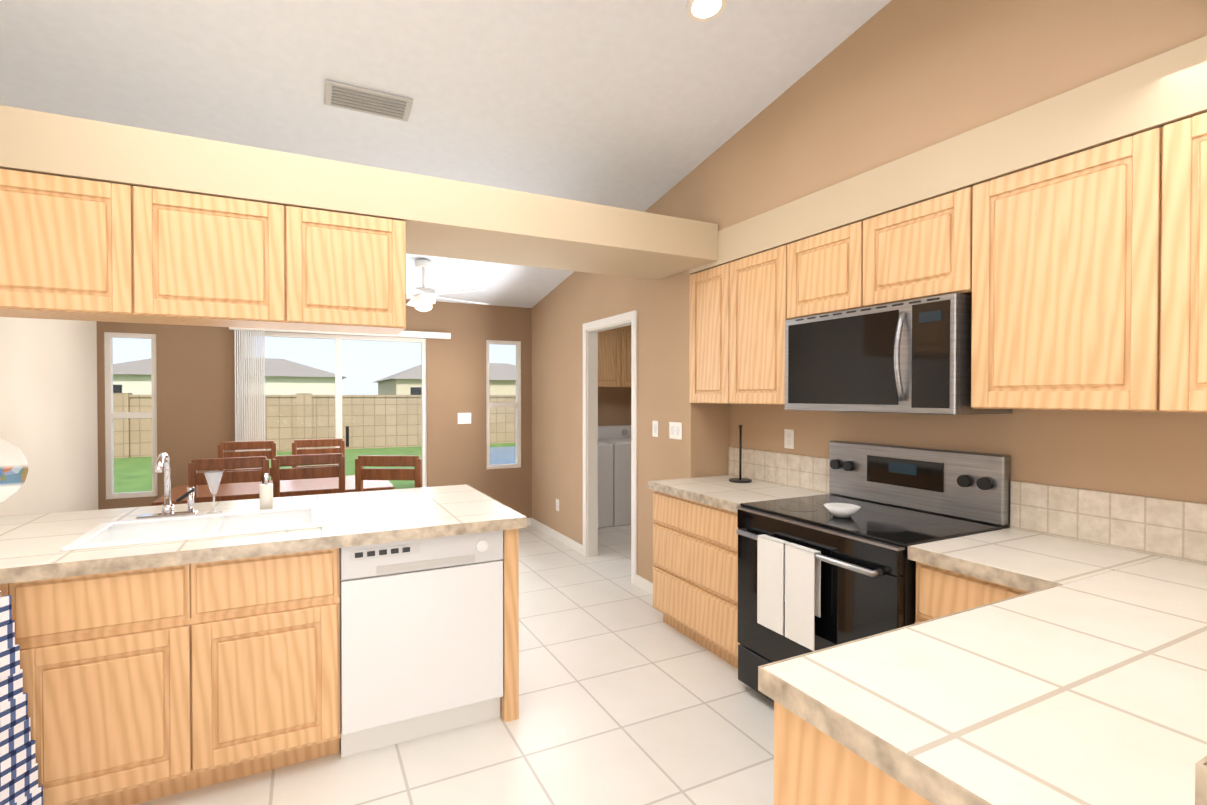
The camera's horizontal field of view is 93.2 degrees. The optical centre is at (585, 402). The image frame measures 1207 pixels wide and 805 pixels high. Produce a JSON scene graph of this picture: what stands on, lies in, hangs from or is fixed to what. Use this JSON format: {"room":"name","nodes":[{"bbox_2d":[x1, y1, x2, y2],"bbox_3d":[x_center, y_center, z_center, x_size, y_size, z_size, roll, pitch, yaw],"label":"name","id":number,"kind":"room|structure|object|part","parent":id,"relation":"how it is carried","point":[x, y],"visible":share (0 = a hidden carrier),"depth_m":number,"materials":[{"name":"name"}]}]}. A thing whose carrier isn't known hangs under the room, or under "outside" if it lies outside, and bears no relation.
{"room":"kitchen","nodes":[
{"label":"kitchen","id":0,"kind":"room"},
{"bbox_2d":[0,317,97,515],"bbox_3d":[-2.366,-0.491,1.162,0.120,3.850,8.080,0,1,-26],"label":"wall","id":1,"kind":"structure","parent":0,"point":[48,402],"depth_m":3.86,"materials":[{"name":"paint"}]},
{"bbox_2d":[0,105,717,279],"bbox_3d":[-1.047,-0.967,2.926,3.800,0.218,0.660,0,1,-26],"label":"soffit beam","id":2,"kind":"structure","parent":1,"relation":"attached to","point":[445,218],"depth_m":2.64,"materials":[{"name":"paint"}]},
{"bbox_2d":[0,169,163,323],"bbox_3d":[-2.097,-0.596,2.245,0.705,0.503,0.348,0,1,-26],"label":"upper cabinet","id":3,"kind":"object","parent":2,"relation":"hanging from","point":[79,249],"depth_m":2.15,"materials":[{"name":"brown wood"}]},
{"bbox_2d":[156,189,307,330],"bbox_3d":[-1.601,-0.598,2.488,0.655,0.503,0.348,0,1,-26],"label":"upper cabinet","id":4,"kind":"object","parent":2,"relation":"hanging from","point":[221,262],"depth_m":2.36,"materials":[{"name":"brown wood"}]},
{"bbox_2d":[304,208,405,334],"bbox_3d":[-1.167,-0.601,2.700,0.566,0.503,0.348,0,1,-26],"label":"upper cabinet","id":5,"kind":"object","parent":2,"relation":"hanging from","point":[355,265],"depth_m":2.57,"materials":[{"name":"brown wood"}]},
{"bbox_2d":[97,299,531,517],"bbox_3d":[-2.301,-0.067,5.630,3.920,2.900,0.120,0,1,-26],"label":"wall","id":6,"kind":"structure","parent":0,"point":[195,366],"depth_m":5.91,"materials":[{"name":"paint"}]},
{"bbox_2d":[104,332,157,498],"bbox_3d":[-3.857,0.109,4.859,0.355,1.395,0.060,0,1,-26],"label":"window","id":7,"kind":"structure","parent":6,"relation":"in","point":[110,415],"depth_m":4.81,"materials":[{"name":"white"}]},
{"bbox_2d":[239,331,426,487],"bbox_3d":[-2.409,0.363,5.571,1.670,2.040,0.060,0,1,-26],"label":"door frame","id":8,"kind":"structure","parent":6,"relation":"attached to","point":[338,384],"depth_m":5.55,"materials":[{"name":"white metal"}]},
{"bbox_2d":[229,327,450,468],"bbox_3d":[-2.290,0.304,5.522,1.960,2.040,0.060,0,1,-26],"label":"vertical blinds","id":9,"kind":"object","parent":6,"relation":"attached to","point":[258,419],"visible":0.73,"depth_m":5.15,"materials":[{"name":"white"}]},
{"bbox_2d":[458,413,470,423],"bbox_3d":[-1.284,0.168,6.058,0.145,0.116,0.008,0,1,-26],"label":"light switch","id":10,"kind":"object","parent":6,"relation":"attached to","point":[464,418],"visible":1,"depth_m":6.06,"materials":[{"name":"white plastic"}]},
{"bbox_2d":[486,340,520,468],"bbox_3d":[-0.913,0.023,6.299,0.400,1.405,0.060,0,1,-26],"label":"window","id":11,"kind":"structure","parent":6,"relation":"in","point":[517,405],"depth_m":6.30,"materials":[{"name":"white"}]},
{"bbox_2d":[346,426,348,446],"bbox_3d":[-2.325,0.334,5.570,0.030,0.200,0.015,0,1,-26],"label":"door handle","id":12,"kind":"object","parent":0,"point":[347,436],"visible":1,"depth_m":5.56,"materials":[{"name":"black plastic"}]},
{"bbox_2d":[0,0,890,307],"bbox_3d":[-0.989,-1.512,3.194,4.390,1.024,5.620,0,1,-26],"label":"ceiling","id":13,"kind":"structure","parent":0,"point":[636,104],"depth_m":2.71,"materials":[{"name":"white paint"}]},
{"bbox_2d":[324,80,412,120],"bbox_3d":[-1.077,-1.495,2.837,0.400,0.043,0.179,0,1,-26],"label":"ceiling vent","id":14,"kind":"object","parent":13,"relation":"in","point":[360,99],"visible":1,"depth_m":2.82,"materials":[{"name":"grey metal"}]},
{"bbox_2d":[406,260,488,311],"bbox_3d":[-1.393,-0.985,4.884,1.214,0.425,1.160,0,1,-26],"label":"ceiling fan","id":15,"kind":"object","parent":13,"relation":"hanging from","point":[423,298],"visible":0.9,"depth_m":4.78,"materials":[{"name":"white metal"}]},
{"bbox_2d":[686,0,726,21],"bbox_3d":[0.509,-1.671,2.398,0.170,0.038,0.170,0,1,-26],"label":"recessed light","id":16,"kind":"object","parent":13,"relation":"in","point":[702,10],"visible":1,"depth_m":2.41,"materials":[{"name":"white glass"}]},
{"bbox_2d":[134,525,773,804],"bbox_3d":[0.123,1.469,2.435,5.850,0.100,8.300,0,1,-26],"label":"floor","id":17,"kind":"structure","parent":0,"point":[628,695],"depth_m":2.45,"materials":[{"name":"white tile"}]},
{"bbox_2d":[188,456,268,502],"bbox_3d":[-2.312,0.874,3.753,0.440,1.060,0.420,0,1,-26],"label":"dining chair","id":18,"kind":"object","parent":17,"relation":"on","point":[195,478],"visible":0.31,"depth_m":3.56,"materials":[{"name":"brown wood"}]},
{"bbox_2d":[218,440,276,479],"bbox_3d":[-2.805,0.863,4.714,0.440,1.060,0.420,0,1,-26],"label":"dining chair","id":19,"kind":"object","parent":17,"relation":"on","point":[247,445],"visible":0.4,"depth_m":4.87,"materials":[{"name":"brown wood"}]},
{"bbox_2d":[0,438,526,804],"bbox_3d":[-0.807,0.784,0.895,2.425,1.305,4.564,0,1,-26],"label":"kitchen counter","id":20,"kind":"object","parent":17,"relation":"on","point":[168,648],"visible":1,"depth_m":2.07,"materials":[{"name":"brown wood"}]},
{"bbox_3d":[-2.543,0.314,2.306,0.450,0.395,0.173,0,1,-26],"label":"plate","id":21,"kind":"part","parent":20,"relation":"part of","materials":[{"name":"white ceramic"}]},
{"bbox_2d":[0,590,42,804],"bbox_3d":[-1.759,0.974,1.711,0.026,0.827,0.240,0,1,8],"label":"dish towel","id":22,"kind":"object","parent":20,"relation":"hanging from","point":[19,775],"visible":0.98,"depth_m":1.74,"materials":[{"name":"blue fabric"}]},
{"bbox_2d":[135,452,198,518],"bbox_3d":[-1.812,0.361,2.451,0.220,0.296,0.208,0,1,-26],"label":"faucet","id":23,"kind":"object","parent":20,"relation":"on","point":[168,512],"depth_m":2.51,"materials":[{"name":"silver metal"}]},
{"bbox_3d":[-1.700,0.412,2.611,0.074,0.190,0.076,0,1,-26],"label":"glass","id":24,"kind":"part","parent":20,"relation":"part of","materials":[{"name":"white"}]},
{"bbox_2d":[151,475,393,505],"bbox_3d":[-2.298,1.017,4.363,1.500,0.760,0.800,0,1,-26],"label":"dining table","id":25,"kind":"object","parent":17,"relation":"on","point":[177,491],"visible":0.31,"depth_m":4.29,"materials":[{"name":"brown wood"}]},
{"bbox_2d":[273,453,344,497],"bbox_3d":[-1.908,0.872,3.951,0.440,1.060,0.420,0,1,-26],"label":"dining chair","id":26,"kind":"object","parent":17,"relation":"on","point":[338,471],"visible":0.35,"depth_m":3.76,"materials":[{"name":"brown wood"}]},
{"bbox_2d":[292,438,344,467],"bbox_3d":[-2.311,0.861,4.956,0.440,1.060,0.420,0,1,-26],"label":"dining chair","id":27,"kind":"object","parent":17,"relation":"on","point":[340,442],"visible":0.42,"depth_m":5.11,"materials":[{"name":"brown wood"}]},
{"bbox_2d":[355,455,421,491],"bbox_3d":[-1.273,0.873,3.905,0.440,1.060,0.420,0,1,2],"label":"dining chair","id":28,"kind":"object","parent":17,"relation":"on","point":[362,473],"visible":0.35,"depth_m":3.70,"materials":[{"name":"brown wood"}]},
{"bbox_2d":[340,530,502,757],"bbox_3d":[-0.789,0.984,2.644,0.660,0.866,0.633,0,1,-26],"label":"dishwasher","id":29,"kind":"object","parent":17,"relation":"on","point":[421,637],"visible":0.88,"depth_m":2.37,"materials":[{"name":"white metal"}]},
{"bbox_2d":[598,442,612,527],"bbox_3d":[-0.144,0.833,6.500,0.650,1.080,0.750,0,1,-26],"label":"dryer","id":30,"kind":"object","parent":17,"relation":"on","point":[605,484],"visible":0.12,"depth_m":6.26,"materials":[{"name":"white metal"}]},
{"bbox_2d":[598,425,630,525],"bbox_3d":[0.449,0.830,6.790,0.650,1.080,0.750,0,1,-26],"label":"washer","id":31,"kind":"object","parent":17,"relation":"on","point":[618,437],"visible":0.35,"depth_m":6.37,"materials":[{"name":"white metal"}]},
{"bbox_2d":[648,447,832,666],"bbox_3d":[0.881,0.859,3.362,0.660,1.100,0.862,0,1,-26],"label":"base cabinet","id":32,"kind":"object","parent":17,"relation":"on","point":[695,537],"depth_m":3.25,"materials":[{"name":"brown wood"}]},
{"bbox_2d":[729,425,751,482],"bbox_3d":[0.974,0.317,3.584,0.140,0.356,0.140,0,1,-26],"label":"paper towel holder","id":33,"kind":"object","parent":32,"relation":"on","point":[740,480],"visible":1,"depth_m":3.58,"materials":[{"name":"black metal"}]},
{"bbox_2d":[736,441,1010,702],"bbox_3d":[1.213,0.800,2.560,0.763,1.175,0.860,0,1,-26],"label":"range","id":34,"kind":"object","parent":17,"relation":"on","point":[814,574],"visible":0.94,"depth_m":2.44,"materials":[{"name":"black metal"}]},
{"bbox_2d":[824,503,860,517],"bbox_3d":[1.125,0.476,2.503,0.150,0.046,0.150,0,1,-26],"label":"bowl","id":35,"kind":"object","parent":34,"relation":"on","point":[842,510],"visible":1,"depth_m":2.47,"materials":[{"name":"white ceramic"}]},
{"bbox_2d":[736,495,1206,804],"bbox_3d":[1.360,0.885,1.097,1.790,1.100,1.020,0,1,-26],"label":"countertop","id":36,"kind":"structure","parent":17,"relation":"on","point":[1049,647],"depth_m":1.10,"materials":[{"name":"beige tile"}]},
{"bbox_2d":[708,403,729,476],"bbox_3d":[1.452,0.149,4.175,1.500,2.500,0.100,0,1,-26],"label":"wall","id":37,"kind":"structure","parent":0,"point":[718,414],"depth_m":3.85,"materials":[{"name":"beige paint"}]},
{"bbox_2d":[532,0,1206,582],"bbox_3d":[1.321,-0.512,2.966,0.450,3.850,8.080,0,1,-26],"label":"wall","id":38,"kind":"structure","parent":0,"point":[892,80],"depth_m":2.61,"materials":[{"name":"beige paint"}]},
{"bbox_2d":[530,518,582,554],"bbox_3d":[-0.313,1.341,5.802,0.012,0.080,1.345,0,1,-26],"label":"baseboard","id":39,"kind":"structure","parent":38,"relation":"attached to","point":[551,532],"depth_m":5.72,"materials":[{"name":"white wood"}]},
{"bbox_2d":[556,499,558,510],"bbox_3d":[-0.282,1.032,5.739,0.008,0.116,0.075,0,1,-26],"label":"outlet","id":40,"kind":"object","parent":38,"relation":"attached to","point":[557,504],"visible":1,"depth_m":5.73,"materials":[{"name":"white plastic"}]},
{"bbox_2d":[583,310,637,584],"bbox_3d":[0.230,0.342,4.791,0.115,2.100,0.930,0,1,-26],"label":"door frame","id":41,"kind":"structure","parent":38,"relation":"attached to","point":[592,329],"depth_m":5.13,"materials":[{"name":"white wood"}]},
{"bbox_2d":[598,326,625,387],"bbox_3d":[0.126,-0.556,6.865,0.618,0.750,0.356,0,1,-26],"label":"upper cabinet","id":42,"kind":"object","parent":38,"relation":"attached to","point":[614,358],"depth_m":6.76,"materials":[{"name":"brown wood"}]},
{"bbox_2d":[626,325,630,387],"bbox_3d":[0.542,-0.559,7.069,0.564,0.750,0.356,0,1,-26],"label":"upper cabinet","id":43,"kind":"object","parent":38,"relation":"attached to","point":[628,328],"depth_m":6.86,"materials":[{"name":"brown wood"}]},
{"bbox_2d":[636,575,652,594],"bbox_3d":[0.539,1.361,4.061,0.012,0.080,0.673,0,1,-26],"label":"baseboard","id":44,"kind":"structure","parent":38,"relation":"attached to","point":[644,584],"depth_m":4.25,"materials":[{"name":"white wood"}]},
{"bbox_2d":[652,421,658,436],"bbox_3d":[0.504,0.190,4.122,0.008,0.116,0.075,0,1,-26],"label":"light switch","id":45,"kind":"object","parent":38,"relation":"attached to","point":[655,424],"visible":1,"depth_m":4.12,"materials":[{"name":"white plastic"}]},
{"bbox_2d":[669,422,681,439],"bbox_3d":[0.614,0.193,3.897,0.008,0.116,0.145,0,1,-26],"label":"light switch","id":46,"kind":"object","parent":38,"relation":"attached to","point":[675,430],"visible":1,"depth_m":3.89,"materials":[{"name":"white plastic"}]},
{"bbox_2d":[689,267,716,403],"bbox_3d":[0.931,-0.414,3.604,0.344,0.840,0.455,0,1,-26],"label":"upper cabinet","id":47,"kind":"object","parent":38,"relation":"attached to","point":[703,284],"depth_m":3.60,"materials":[{"name":"brown wood"}]},
{"bbox_2d":[717,247,784,404],"bbox_3d":[1.087,-0.411,3.284,0.344,0.840,0.513,0,1,-26],"label":"upper cabinet","id":48,"kind":"object","parent":38,"relation":"attached to","point":[750,330],"depth_m":3.21,"materials":[{"name":"brown wood"}]},
{"bbox_2d":[784,429,793,448],"bbox_3d":[1.219,0.218,3.414,0.008,0.116,0.075,0,1,-26],"label":"outlet","id":49,"kind":"object","parent":38,"relation":"attached to","point":[788,438],"visible":1,"depth_m":3.41,"materials":[{"name":"white plastic"}]},
{"bbox_2d":[781,226,844,323],"bbox_3d":[1.314,-0.628,2.819,0.344,0.395,0.513,0,1,-26],"label":"upper cabinet","id":50,"kind":"object","parent":38,"relation":"attached to","point":[812,268],"depth_m":2.81,"materials":[{"name":"brown wood"}]},
{"bbox_2d":[845,189,964,309],"bbox_3d":[1.487,-0.624,2.464,0.344,0.395,0.533,0,1,-26],"label":"upper cabinet","id":51,"kind":"object","parent":38,"relation":"attached to","point":[916,251],"depth_m":2.37,"materials":[{"name":"brown wood"}]},
{"bbox_2d":[785,293,1011,414],"bbox_3d":[1.359,-0.189,2.620,0.442,0.463,0.860,0,1,-26],"label":"microwave","id":52,"kind":"object","parent":51,"relation":"attached to","point":[911,356],"visible":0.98,"depth_m":2.41,"materials":[{"name":"silver metal"}]},
{"bbox_2d":[689,36,1206,273],"bbox_3d":[1.512,-0.927,2.414,0.344,0.203,3.090,0,1,-26],"label":"soffit","id":53,"kind":"structure","parent":38,"relation":"attached to","point":[1164,89],"depth_m":2.04,"materials":[{"name":"paint"}]},
{"bbox_2d":[965,138,1124,410],"bbox_3d":[1.736,-0.395,1.959,0.344,0.840,0.593,0,1,-26],"label":"upper cabinet","id":54,"kind":"object","parent":38,"relation":"attached to","point":[1080,278],"depth_m":1.92,"materials":[{"name":"brown wood"}]},
{"bbox_2d":[1010,481,1126,510],"bbox_3d":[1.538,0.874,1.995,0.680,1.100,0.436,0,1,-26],"label":"backsplash","id":55,"kind":"structure","parent":38,"relation":"attached to","point":[1024,496],"depth_m":2.22,"materials":[{"name":"beige tile"}]},
{"bbox_2d":[1121,112,1206,412],"bbox_3d":[1.942,-0.391,1.537,0.344,0.840,0.603,0,1,-26],"label":"upper cabinet","id":56,"kind":"object","parent":38,"relation":"attached to","point":[1164,174],"depth_m":1.66,"materials":[{"name":"brown wood"}]},
{"label":"outside","id":57,"kind":"structure","parent":0,"visible":0},
{"bbox_2d":[114,443,515,492],"bbox_3d":[-14.480,1.116,35.177,85.000,0.100,63.640,0,1,-26],"label":"ground","id":58,"kind":"structure","parent":57,"point":[127,477],"depth_m":11.86,"materials":[{"name":"green plant"}]},
{"bbox_2d":[113,358,345,394],"bbox_3d":[-25.533,-1.097,40.677,15.000,4.240,13.000,0,1,-26],"label":"house","id":59,"kind":"structure","parent":58,"relation":"on","point":[323,387],"depth_m":36.98,"materials":[{"name":"beige paint"}]},
{"bbox_2d":[113,393,515,457],"bbox_3d":[-5.525,0.517,16.640,85.200,1.560,0.360,0,1,-26],"label":"fence","id":60,"kind":"object","parent":58,"relation":"on","point":[409,417],"depth_m":15.77,"materials":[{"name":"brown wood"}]},
{"bbox_2d":[373,363,515,394],"bbox_3d":[-10.244,-1.308,50.383,15.000,4.440,13.000,0,1,-26],"label":"house","id":61,"kind":"structure","parent":58,"relation":"on","point":[495,386],"depth_m":45.37,"materials":[{"name":"beige paint"}]},
{"bbox_2d":[490,446,515,464],"bbox_3d":[-0.489,1.309,14.548,6.000,0.025,5.000,0,1,-26],"label":"pool","id":62,"kind":"object","parent":58,"relation":"in","point":[497,459],"depth_m":14.02,"materials":[{"name":"blue liquid"}]}
]}

